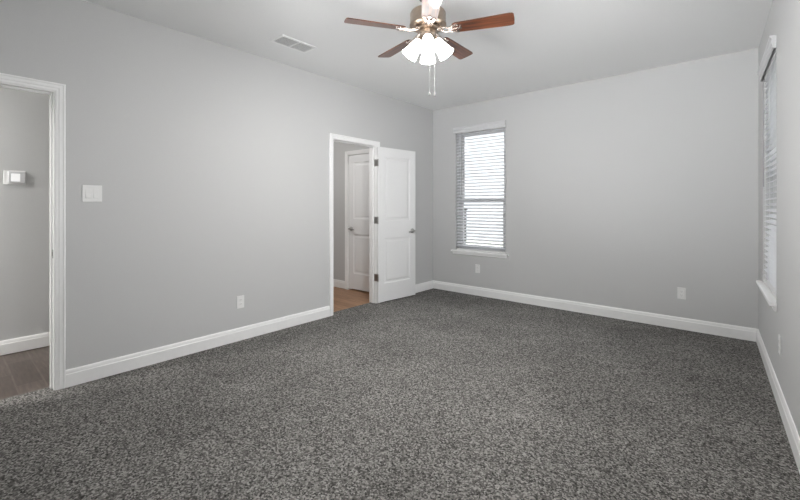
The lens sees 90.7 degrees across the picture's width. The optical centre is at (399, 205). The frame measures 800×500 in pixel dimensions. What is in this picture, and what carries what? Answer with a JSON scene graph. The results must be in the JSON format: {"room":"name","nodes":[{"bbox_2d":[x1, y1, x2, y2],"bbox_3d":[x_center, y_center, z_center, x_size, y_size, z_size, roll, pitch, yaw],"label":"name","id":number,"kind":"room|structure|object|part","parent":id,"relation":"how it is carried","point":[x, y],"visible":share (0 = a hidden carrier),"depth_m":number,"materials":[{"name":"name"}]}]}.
{"room":"empty bedroom","nodes":[
{"label":"empty bedroom","id":0,"kind":"room"},
{"bbox_2d":[0,87,49,355],"bbox_3d":[-3.919,-0.054,2.818,0.100,2.840,4.200,0,0,40],"label":"wall","id":1,"kind":"structure","parent":0,"point":[24,115],"depth_m":3.47,"materials":[{"name":"paint"}]},
{"bbox_2d":[4,170,25,184],"bbox_3d":[-3.329,-0.246,3.416,0.020,0.120,0.140,0,0,40],"label":"thermostat","id":2,"kind":"object","parent":1,"relation":"attached to","point":[10,177],"visible":1,"depth_m":3.41,"materials":[{"name":"white plastic"}]},
{"bbox_2d":[0,332,49,355],"bbox_3d":[-3.875,1.206,2.780,0.016,0.120,4.000,0,0,40],"label":"baseboard","id":3,"kind":"structure","parent":1,"relation":"attached to","point":[24,343],"depth_m":3.46,"materials":[{"name":"white paint"}]},
{"bbox_2d":[0,0,432,369],"bbox_3d":[-1.293,-0.054,4.074,0.115,2.840,5.720,0,0,40],"label":"wall","id":4,"kind":"structure","parent":0,"point":[209,159],"depth_m":3.36,"materials":[{"name":"paint"}]},
{"bbox_2d":[0,73,65,389],"bbox_3d":[-2.670,0.213,2.459,0.153,2.117,0.887,0,0,40],"label":"door frame","id":5,"kind":"structure","parent":4,"relation":"attached to","point":[57,91],"depth_m":2.73,"materials":[{"name":"white paint"}]},
{"bbox_2d":[82,185,101,201],"bbox_3d":[-2.236,-0.090,2.870,0.012,0.120,0.117,0,0,40],"label":"light switch","id":6,"kind":"object","parent":4,"relation":"attached to","point":[90,193],"visible":1,"depth_m":2.87,"materials":[{"name":"white plastic"}]},
{"bbox_2d":[66,306,329,387],"bbox_3d":[-1.571,1.206,3.647,0.016,0.120,2.346,0,0,40],"label":"baseboard","id":7,"kind":"structure","parent":4,"relation":"attached to","point":[94,371],"depth_m":3.33,"materials":[{"name":"white paint"}]},
{"bbox_2d":[237,295,243,308],"bbox_3d":[-1.505,0.906,3.729,0.009,0.118,0.072,0,0,40],"label":"wall outlet","id":8,"kind":"object","parent":4,"relation":"attached to","point":[240,299],"visible":1,"depth_m":3.73,"materials":[{"name":"white plastic"}]},
{"bbox_2d":[329,133,379,315],"bbox_3d":[-0.589,0.217,4.899,0.153,2.110,0.832,0,0,40],"label":"door frame","id":9,"kind":"structure","parent":4,"relation":"attached to","point":[372,145],"depth_m":5.14,"materials":[{"name":"white paint"}]},
{"bbox_2d":[374,147,415,302],"bbox_3d":[-0.038,0.241,5.336,0.696,2.018,0.102,0,0,-40],"label":"door","id":10,"kind":"structure","parent":4,"relation":"in","point":[394,220],"depth_m":5.30,"materials":[{"name":"white paint"}]},
{"bbox_2d":[380,280,432,302],"bbox_3d":[0.124,1.206,5.633,0.016,0.120,1.208,0,0,40],"label":"baseboard","id":11,"kind":"structure","parent":4,"relation":"attached to","point":[428,285],"depth_m":5.89,"materials":[{"name":"white paint"}]},
{"bbox_2d":[333,141,368,288],"bbox_3d":[-1.038,-0.054,6.321,2.415,2.840,0.140,0,0,40],"label":"wall","id":12,"kind":"structure","parent":0,"point":[339,149],"depth_m":6.15,"materials":[{"name":"paint"}]},
{"bbox_2d":[333,279,344,288],"bbox_3d":[-1.384,1.209,6.514,1.438,0.114,0.016,0,0,40],"label":"baseboard","id":13,"kind":"structure","parent":12,"relation":"attached to","point":[336,283],"depth_m":6.13,"materials":[{"name":"white paint"}]},
{"bbox_2d":[345,149,368,288],"bbox_3d":[-0.492,0.221,5.817,0.828,2.102,0.120,0,0,40],"label":"door frame","id":14,"kind":"structure","parent":12,"relation":"attached to","point":[363,151],"depth_m":6.02,"materials":[{"name":"white paint"}]},
{"bbox_2d":[348,153,368,291],"bbox_3d":[-0.524,0.242,5.779,0.700,2.012,0.096,0,0,40],"label":"door","id":15,"kind":"structure","parent":12,"relation":"in","point":[358,228],"depth_m":5.87,"materials":[{"name":"white paint"}]},
{"bbox_2d":[0,287,799,499],"bbox_3d":[-1.212,1.316,2.724,6.620,0.100,7.370,0,0,40],"label":"floor","id":16,"kind":"structure","parent":0,"point":[431,394],"depth_m":2.38,"materials":[{"name":"grey carpet"}]},
{"bbox_2d":[83,0,771,109],"bbox_3d":[-1.239,-1.524,2.746,6.950,0.100,7.770,0,0,40],"label":"ceiling","id":17,"kind":"structure","parent":0,"point":[549,43],"depth_m":3.44,"materials":[{"name":"paint"}]},
{"bbox_2d":[270,34,316,53],"bbox_3d":[-0.963,-1.469,3.595,0.200,0.010,0.370,0,0,40],"label":"ceiling vent","id":18,"kind":"object","parent":17,"relation":"in","point":[283,40],"visible":1,"depth_m":3.58,"materials":[{"name":"white metal"}]},
{"bbox_2d":[344,0,514,96],"bbox_3d":[0.210,-1.111,2.780,1.126,0.727,1.091,0,0,40],"label":"ceiling fan","id":19,"kind":"object","parent":17,"relation":"hanging from","point":[427,19],"visible":1,"depth_m":2.68,"materials":[{"name":"brown wood"}]},
{"bbox_3d":[-0.167,-1.215,2.640,0.405,0.006,0.124,0,11,-17],"label":"blade","id":20,"kind":"part","parent":19,"relation":"part of","materials":[{"name":"brown wood"}]},
{"bbox_3d":[-0.021,-1.215,3.060,0.124,0.006,0.405,-14,8,-34],"label":"blade","id":21,"kind":"part","parent":19,"relation":"part of","materials":[{"name":"brown wood"}]},
{"bbox_3d":[0.083,-1.092,2.755,0.138,0.156,0.128,0,0,40],"label":"lamp shade","id":22,"kind":"part","parent":19,"relation":"part of","materials":[{"name":"white glass"}]},
{"bbox_3d":[0.199,-1.092,2.861,0.128,0.156,0.138,0,0,40],"label":"lamp shade","id":23,"kind":"part","parent":19,"relation":"part of","materials":[{"name":"white glass"}]},
{"bbox_3d":[0.189,-1.092,2.639,0.128,0.156,0.138,0,0,40],"label":"lamp shade","id":24,"kind":"part","parent":19,"relation":"part of","materials":[{"name":"white glass"}]},
{"bbox_3d":[0.189,-1.116,2.666,0.055,0.075,0.062,0,0,40],"label":"bulb","id":25,"kind":"part","parent":19,"relation":"part of","materials":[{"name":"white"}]},
{"bbox_3d":[0.187,-1.215,2.372,0.124,0.006,0.405,11,0,1],"label":"blade","id":26,"kind":"part","parent":19,"relation":"part of","materials":[{"name":"brown wood"}]},
{"bbox_3d":[0.237,-0.983,2.700,0.003,0.412,0.003,0,0,40],"label":"pull chain","id":27,"kind":"part","parent":19,"relation":"part of","materials":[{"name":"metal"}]},
{"bbox_3d":[0.305,-1.092,2.745,0.138,0.156,0.128,0,0,40],"label":"lamp shade","id":28,"kind":"part","parent":19,"relation":"part of","materials":[{"name":"white glass"}]},
{"bbox_3d":[0.422,-1.215,3.051,0.124,0.006,0.405,-14,-9,36],"label":"blade","id":29,"kind":"part","parent":19,"relation":"part of","materials":[{"name":"brown wood"}]},
{"bbox_3d":[0.551,-1.215,2.626,0.405,0.006,0.124,0,-12,19],"label":"blade","id":30,"kind":"part","parent":19,"relation":"part of","materials":[{"name":"brown wood"}]},
{"bbox_2d":[433,48,757,328],"bbox_3d":[2.118,-0.054,4.824,4.100,2.840,0.150,0,0,40],"label":"wall","id":31,"kind":"structure","parent":0,"point":[627,190],"depth_m":4.37,"materials":[{"name":"paint"}]},
{"bbox_2d":[475,264,479,272],"bbox_3d":[1.098,0.888,5.590,0.072,0.118,0.009,0,0,40],"label":"wall outlet","id":32,"kind":"object","parent":31,"relation":"attached to","point":[477,267],"visible":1,"depth_m":5.59,"materials":[{"name":"white plastic"}]},
{"bbox_2d":[451,128,508,258],"bbox_3d":[1.151,-0.202,5.620,0.901,1.815,0.185,0,0,40],"label":"window","id":33,"kind":"structure","parent":31,"relation":"in","point":[463,252],"depth_m":5.65,"materials":[{"name":"white plastic"}]},
{"bbox_2d":[453,120,505,252],"bbox_3d":[1.122,-0.255,5.592,0.828,1.794,0.092,0,0,40],"label":"window blind","id":34,"kind":"object","parent":33,"relation":"attached to","point":[497,125],"visible":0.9,"depth_m":5.58,"materials":[{"name":"white plastic"}]},
{"bbox_3d":[1.142,-0.221,5.600,0.002,1.697,0.054,0,0,40],"label":"ladder cord","id":35,"kind":"part","parent":34,"relation":"part of","materials":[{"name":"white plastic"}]},
{"bbox_3d":[1.142,0.633,5.600,0.768,0.018,0.050,0,0,40],"label":"rail","id":36,"kind":"part","parent":34,"relation":"part of","materials":[{"name":"white plastic"}]},
{"bbox_3d":[1.131,0.658,5.598,0.901,0.024,0.125,0,0,40],"label":"sill","id":37,"kind":"part","parent":33,"relation":"part of","materials":[{"name":"white paint"}]},
{"bbox_3d":[1.187,0.255,5.653,0.718,0.717,0.025,0,0,40],"label":"sash","id":38,"kind":"part","parent":33,"relation":"part of","materials":[{"name":"white plastic"}]},
{"bbox_3d":[1.204,-0.567,5.673,0.718,1.015,0.025,0,0,40],"label":"sash","id":39,"kind":"part","parent":33,"relation":"part of","materials":[{"name":"white plastic"}]},
{"bbox_2d":[433,280,756,341],"bbox_3d":[1.928,1.206,4.878,3.742,0.120,0.016,0,0,40],"label":"baseboard","id":40,"kind":"structure","parent":31,"relation":"attached to","point":[726,330],"depth_m":4.45,"materials":[{"name":"white paint"}]},
{"bbox_2d":[677,287,685,299],"bbox_3d":[2.893,0.897,4.059,0.072,0.118,0.009,0,0,40],"label":"wall outlet","id":41,"kind":"object","parent":31,"relation":"attached to","point":[681,292],"visible":1,"depth_m":4.06,"materials":[{"name":"white plastic"}]},
{"bbox_2d":[758,0,799,436],"bbox_3d":[1.697,-0.054,1.477,0.151,2.840,5.700,0,0,38],"label":"wall","id":42,"kind":"structure","parent":0,"point":[783,19],"depth_m":2.37,"materials":[{"name":"paint"}]},
{"bbox_2d":[757,35,775,297],"bbox_3d":[2.830,-0.255,3.015,0.092,1.794,0.940,0,0,38],"label":"window blind","id":43,"kind":"object","parent":42,"relation":"attached to","point":[770,73],"visible":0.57,"depth_m":3.06,"materials":[{"name":"white plastic"}]},
{"bbox_3d":[2.839,0.633,2.996,0.050,0.018,0.880,0,0,38],"label":"rail","id":44,"kind":"part","parent":43,"relation":"part of","materials":[{"name":"white plastic"}]},
{"bbox_2d":[756,280,776,311],"bbox_3d":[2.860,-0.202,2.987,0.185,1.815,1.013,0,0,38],"label":"window sill","id":45,"kind":"structure","parent":42,"relation":"in","point":[771,300],"depth_m":2.88,"materials":[{"name":"white plastic"}]},
{"bbox_2d":[756,329,799,472],"bbox_3d":[1.632,1.206,1.528,0.016,0.120,5.500,0,0,38],"label":"baseboard","id":46,"kind":"structure","parent":42,"relation":"attached to","point":[790,428],"depth_m":2.37,"materials":[{"name":"white paint"}]},
{"bbox_2d":[778,334,780,355],"bbox_3d":[2.409,0.881,2.507,0.009,0.118,0.072,0,0,38],"label":"wall outlet","id":47,"kind":"object","parent":42,"relation":"attached to","point":[779,336],"visible":1,"depth_m":2.49,"materials":[{"name":"white plastic"}]},
{"label":"outside","id":48,"kind":"structure","parent":0,"visible":0},
{"bbox_2d":[466,240,502,246],"bbox_3d":[1.835,1.566,3.692,26.000,0.100,24.000,0,0,40],"label":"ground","id":49,"kind":"structure","parent":48,"point":[466,240],"depth_m":16.41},
{"bbox_2d":[464,209,467,243],"bbox_3d":[1.218,0.781,7.637,0.180,1.470,0.180,0,0,40],"label":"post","id":50,"kind":"object","parent":49,"relation":"on","point":[464,209],"visible":0.09,"depth_m":7.60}
]}

